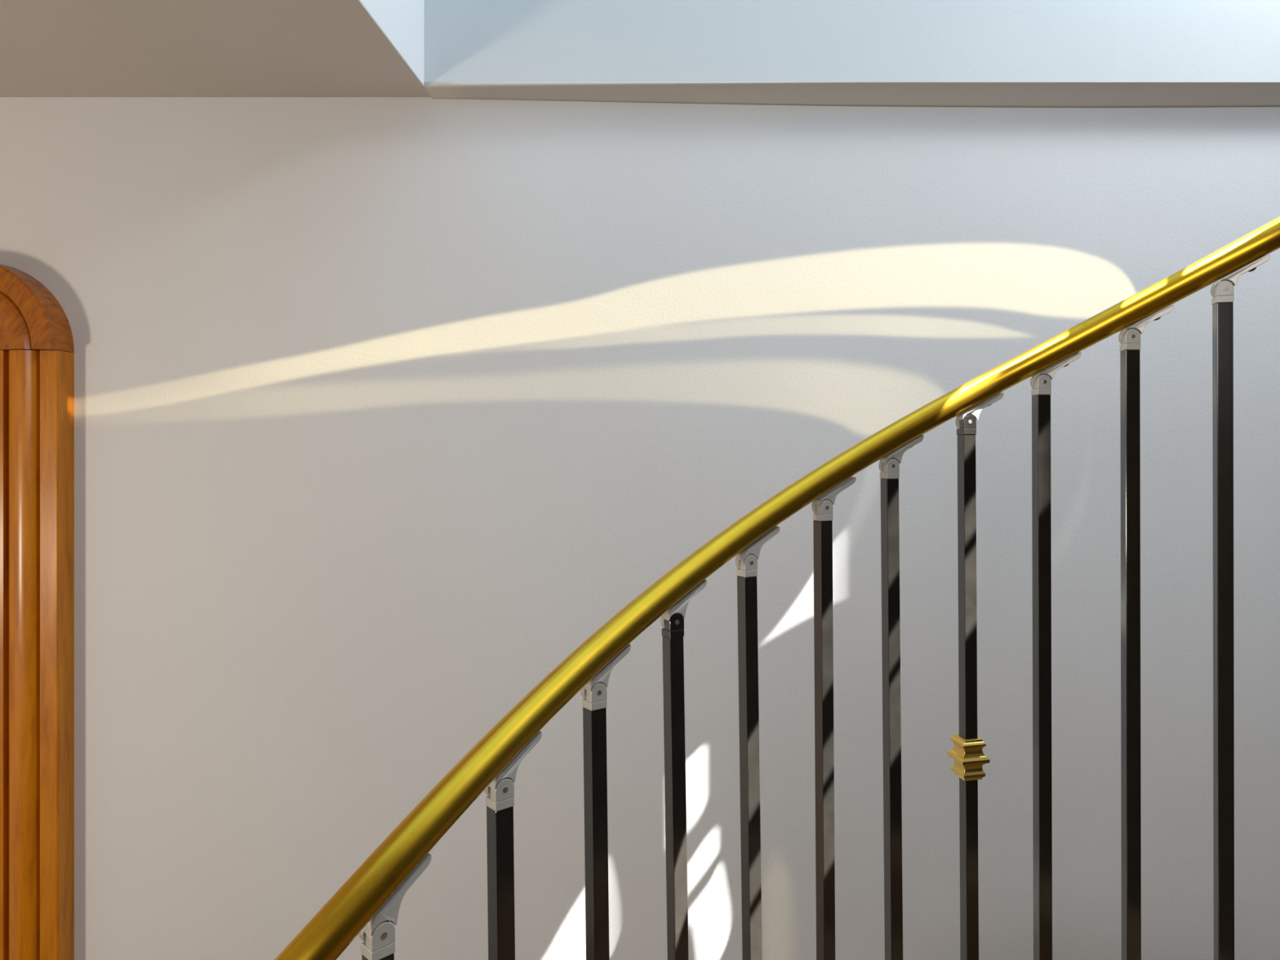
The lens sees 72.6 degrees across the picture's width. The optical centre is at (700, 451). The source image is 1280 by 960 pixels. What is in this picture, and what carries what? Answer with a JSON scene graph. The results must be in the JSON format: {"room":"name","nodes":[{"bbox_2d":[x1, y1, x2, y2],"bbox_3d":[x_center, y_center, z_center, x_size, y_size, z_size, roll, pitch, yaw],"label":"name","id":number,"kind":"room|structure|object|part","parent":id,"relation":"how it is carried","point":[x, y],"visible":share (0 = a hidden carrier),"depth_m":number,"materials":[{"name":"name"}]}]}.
{"room":"stairwell","nodes":[
{"label":"stairwell","id":0,"kind":"room"},
{"bbox_2d":[0,0,431,97],"bbox_3d":[0.150,-0.818,-0.300,6.300,0.004,4.600,0,0,0],"label":"ceiling","id":1,"kind":"structure","parent":0,"point":[49,48],"depth_m":1.76,"materials":[{"name":"paint"}]},
{"bbox_2d":[360,0,424,84],"bbox_3d":[-0.678,-1.560,1.181,0.120,1.480,1.763,0,0,0],"label":"wall","id":2,"kind":"structure","parent":0,"point":[402,21],"depth_m":1.82,"materials":[{"name":"white paint"}]},
{"bbox_2d":[0,97,1279,959],"bbox_3d":[0.150,0.667,2.075,6.300,3.066,0.150,0,0,0],"label":"wall","id":3,"kind":"structure","parent":0,"point":[385,408],"depth_m":2.00,"materials":[{"name":"paint"}]},
{"bbox_2d":[0,263,74,959],"bbox_3d":[-2.021,0.883,1.965,1.156,2.634,0.070,0,0,0],"label":"door frame","id":4,"kind":"structure","parent":3,"relation":"in","point":[37,348],"depth_m":1.95,"materials":[{"name":"brown wood"}]},
{"bbox_3d":[-1.546,-0.331,1.965,0.206,0.206,0.070,0,0,0],"label":"casing corner","id":5,"kind":"part","parent":4,"relation":"part of","materials":[{"name":"brown wood"}]},
{"bbox_2d":[424,81,1279,107],"bbox_3d":[1.066,-0.808,1.972,3.368,0.038,0.059,0,0,0],"label":"trim","id":6,"kind":"structure","parent":3,"relation":"attached to","point":[869,94],"depth_m":1.97,"materials":[{"name":"paint"}]},
{"bbox_2d":[424,0,1279,81],"bbox_3d":[1.066,-1.564,2.003,3.368,1.472,0.120,0,0,0],"label":"wall","id":7,"kind":"structure","parent":0,"point":[465,40],"depth_m":1.94,"materials":[{"name":"paint"}]},
{"bbox_3d":[0.150,2.250,-0.300,6.600,0.100,4.900,0,0,0],"label":"floor","id":8,"kind":"structure","parent":0,"visible":0},
{"bbox_3d":[0.209,1.440,0.766,1.041,1.521,0.810,0,0,0],"label":"staircase","id":9,"kind":"structure","parent":8,"relation":"on","visible":0},
{"bbox_2d":[359,853,431,959],"bbox_3d":[-0.228,0.770,0.657,0.032,0.913,0.054,0,0,43],"label":"bracket","id":10,"kind":"object","parent":9,"relation":"on","point":[378,935],"visible":0.79,"depth_m":0.64,"materials":[{"name":"silver metal"}]},
{"bbox_2d":[484,731,542,959],"bbox_3d":[-0.161,0.741,0.768,0.030,0.972,0.059,0,0,35],"label":"baluster","id":11,"kind":"object","parent":9,"relation":"on","point":[500,801],"visible":0.83,"depth_m":0.75,"materials":[{"name":"black paint"}]},
{"bbox_2d":[580,644,631,959],"bbox_3d":[-0.090,0.652,0.871,0.029,0.909,0.058,0,0,41],"label":"baluster","id":12,"kind":"object","parent":9,"relation":"on","point":[594,704],"visible":0.86,"depth_m":0.85,"materials":[{"name":"black paint"}]},
{"bbox_2d":[660,579,706,959],"bbox_3d":[-0.016,0.625,0.955,0.055,0.963,0.033,0,0,-34],"label":"baluster","id":13,"kind":"object","parent":9,"relation":"on","point":[672,620],"visible":0.83,"depth_m":0.94,"materials":[{"name":"black paint"}]},
{"bbox_2d":[735,526,779,959],"bbox_3d":[0.070,0.545,1.023,0.054,0.910,0.026,0,0,-32],"label":"baluster","id":14,"kind":"object","parent":9,"relation":"on","point":[746,562],"visible":0.94,"depth_m":1.01,"materials":[{"name":"black paint"}]},
{"bbox_2d":[811,476,856,959],"bbox_3d":[0.167,0.516,1.080,0.054,0.967,0.021,0,0,-28],"label":"baluster","id":15,"kind":"object","parent":9,"relation":"on","point":[821,507],"visible":0.95,"depth_m":1.07,"materials":[{"name":"black paint"}]},
{"bbox_2d":[878,435,924,959],"bbox_3d":[0.258,0.434,1.115,0.054,0.909,0.021,0,0,-19],"label":"baluster","id":16,"kind":"object","parent":9,"relation":"on","point":[889,466],"visible":0.95,"depth_m":1.10,"materials":[{"name":"black paint"}]},
{"bbox_2d":[274,216,1279,959],"bbox_3d":[0.192,0.064,0.806,1.599,1.124,0.580,0,0,-18],"label":"handrail","id":17,"kind":"object","parent":16,"relation":"on","point":[332,929],"visible":1,"depth_m":0.91,"materials":[{"name":"gold metal"}]},
{"bbox_2d":[946,392,1004,959],"bbox_3d":[0.357,0.407,1.125,0.060,0.964,0.039,0,0,-13],"label":"baluster","id":18,"kind":"object","parent":9,"relation":"on","point":[967,754],"visible":1,"depth_m":1.11,"materials":[{"name":"black paint"}]},
{"bbox_2d":[1030,351,1081,959],"bbox_3d":[0.453,0.328,1.108,0.059,0.907,0.022,0,0,7],"label":"baluster","id":19,"kind":"object","parent":9,"relation":"on","point":[1041,382],"visible":1,"depth_m":1.10,"materials":[{"name":"black paint"}]},
{"bbox_2d":[1118,305,1173,959],"bbox_3d":[0.549,0.302,1.070,0.059,0.959,0.022,0,0,17],"label":"baluster","id":20,"kind":"object","parent":9,"relation":"on","point":[1129,338],"visible":1,"depth_m":1.07,"materials":[{"name":"black paint"}]},
{"bbox_2d":[1210,254,1270,959],"bbox_3d":[0.632,0.227,1.017,0.058,0.905,0.021,0,0,25],"label":"baluster","id":21,"kind":"object","parent":9,"relation":"on","point":[1221,291],"visible":1,"depth_m":1.02,"materials":[{"name":"black paint"}]}
]}

